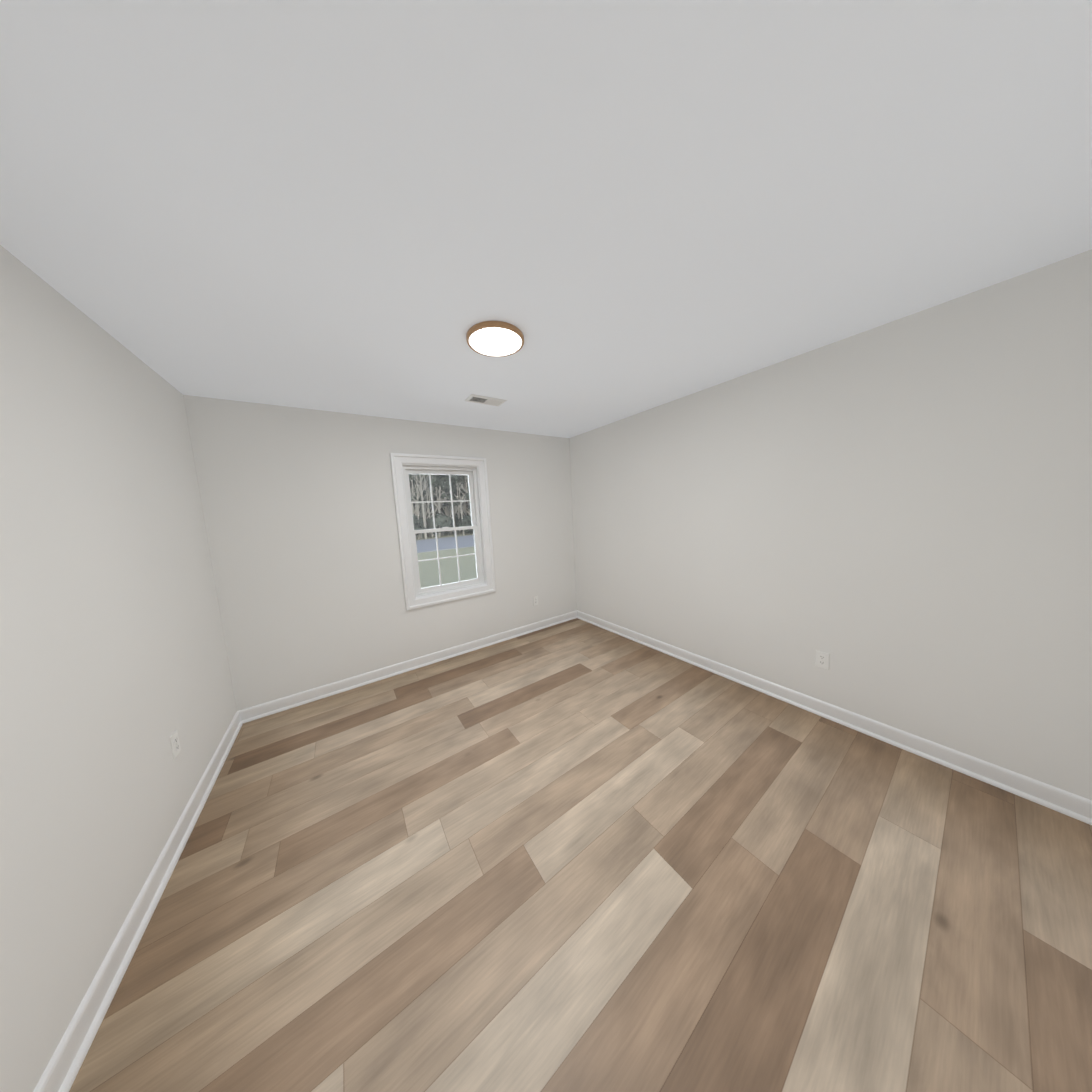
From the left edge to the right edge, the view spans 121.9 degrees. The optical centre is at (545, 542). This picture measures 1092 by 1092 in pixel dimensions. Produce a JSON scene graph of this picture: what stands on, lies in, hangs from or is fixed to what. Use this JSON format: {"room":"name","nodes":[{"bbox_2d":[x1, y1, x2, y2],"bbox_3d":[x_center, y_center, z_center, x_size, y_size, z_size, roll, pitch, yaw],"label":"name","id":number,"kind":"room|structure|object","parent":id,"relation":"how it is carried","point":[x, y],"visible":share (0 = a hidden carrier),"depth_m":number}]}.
{"room":"empty bedroom","nodes":[
{"label":"empty bedroom","id":0,"kind":"room"},
{"bbox_2d":[0,245,236,1091],"bbox_3d":[-1.463,0.301,0.659,0.150,2.440,4.000,-7,7,-34],"label":"wall","id":1,"kind":"structure","parent":0,"point":[115,673],"depth_m":1.09},
{"bbox_2d":[33,710,244,1091],"bbox_3d":[-1.327,1.454,0.829,0.027,0.100,3.700,-7,7,-34],"label":"baseboard","id":2,"kind":"structure","parent":1,"relation":"attached to","point":[65,1062],"depth_m":1.08},
{"bbox_2d":[169,730,180,758],"bbox_3d":[-1.866,1.018,1.530,0.009,0.115,0.070,-7,7,-34],"label":"outlet","id":3,"kind":"object","parent":1,"relation":"attached to","point":[175,744],"visible":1,"depth_m":1.52},
{"bbox_2d":[183,395,576,710],"bbox_3d":[-1.079,0.012,3.240,3.420,2.440,0.150,-7,7,-34],"label":"wall","id":4,"kind":"structure","parent":0,"point":[299,510],"depth_m":2.65},
{"bbox_2d":[242,610,576,722],"bbox_3d":[-0.966,1.179,3.288,3.360,0.100,0.027,-7,7,-34],"label":"baseboard","id":5,"kind":"structure","parent":4,"relation":"attached to","point":[252,713],"depth_m":2.91},
{"bbox_2d":[390,453,495,609],"bbox_3d":[-1.069,-0.134,3.236,0.951,1.506,0.213,-7,7,-34],"label":"double-hung window","id":6,"kind":"structure","parent":4,"relation":"in","point":[404,466],"depth_m":3.19},
{"bbox_2d":[533,596,537,605],"bbox_3d":[-0.130,0.744,3.842,0.070,0.115,0.009,-7,7,-34],"label":"outlet","id":7,"kind":"object","parent":4,"relation":"attached to","point":[535,600],"visible":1,"depth_m":3.84},
{"bbox_2d":[0,0,1091,437],"bbox_3d":[-0.061,-1.153,1.523,3.720,0.120,4.000,-7,7,-34],"label":"ceiling","id":8,"kind":"structure","parent":0,"point":[614,210],"depth_m":0.87},
{"bbox_2d":[464,394,506,405],"bbox_3d":[-0.497,-1.167,2.509,0.310,0.009,0.160,-7,7,-34],"label":"ceiling vent","id":9,"kind":"object","parent":8,"relation":"in","point":[479,399],"visible":1,"depth_m":2.49},
{"bbox_2d":[466,321,523,356],"bbox_3d":[-0.270,-1.075,1.626,0.304,0.034,0.304,-7,7,-34],"label":"ceiling light","id":10,"kind":"object","parent":8,"relation":"in","point":[495,338],"visible":1,"depth_m":1.58},
{"bbox_2d":[69,618,1091,1091],"bbox_3d":[0.077,1.389,1.786,3.720,0.120,4.000,-7,7,-34],"label":"floor","id":11,"kind":"structure","parent":0,"point":[577,854],"depth_m":1.15},
{"bbox_2d":[569,249,1091,799],"bbox_3d":[1.478,-0.065,2.650,0.150,2.440,4.000,-7,7,-34],"label":"wall","id":12,"kind":"structure","parent":0,"point":[895,519],"depth_m":1.73},
{"bbox_2d":[815,650,829,669],"bbox_3d":[1.883,0.804,2.068,0.009,0.115,0.070,-7,7,-34],"label":"outlet","id":13,"kind":"object","parent":12,"relation":"attached to","point":[822,660],"visible":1,"depth_m":2.06},
{"bbox_2d":[577,610,1091,824],"bbox_3d":[1.469,1.106,2.721,0.027,0.100,3.700,-7,7,-34],"label":"baseboard","id":14,"kind":"structure","parent":12,"relation":"attached to","point":[1067,803],"depth_m":1.81},
{"label":"outside","id":15,"kind":"structure","parent":0,"visible":0},
{"bbox_2d":[416,530,476,587],"bbox_3d":[-21.415,-4.355,74.268,170.000,0.170,139.400,-7,7,-34],"label":"lawn","id":16,"kind":"structure","parent":15,"point":[451,565],"depth_m":12.83},
{"bbox_2d":[409,474,472,538],"bbox_3d":[-12.166,-8.586,48.659,29.208,12.482,35.685,-7,7,-34],"label":"trees","id":17,"kind":"object","parent":16,"relation":"on","point":[439,485],"depth_m":31.18},
{"bbox_2d":[416,535,473,552],"bbox_3d":[6.369,-1.760,33.686,170.000,0.040,10.500,-7,7,-34],"label":"road","id":18,"kind":"structure","parent":16,"relation":"on","point":[444,544],"depth_m":22.75}
]}

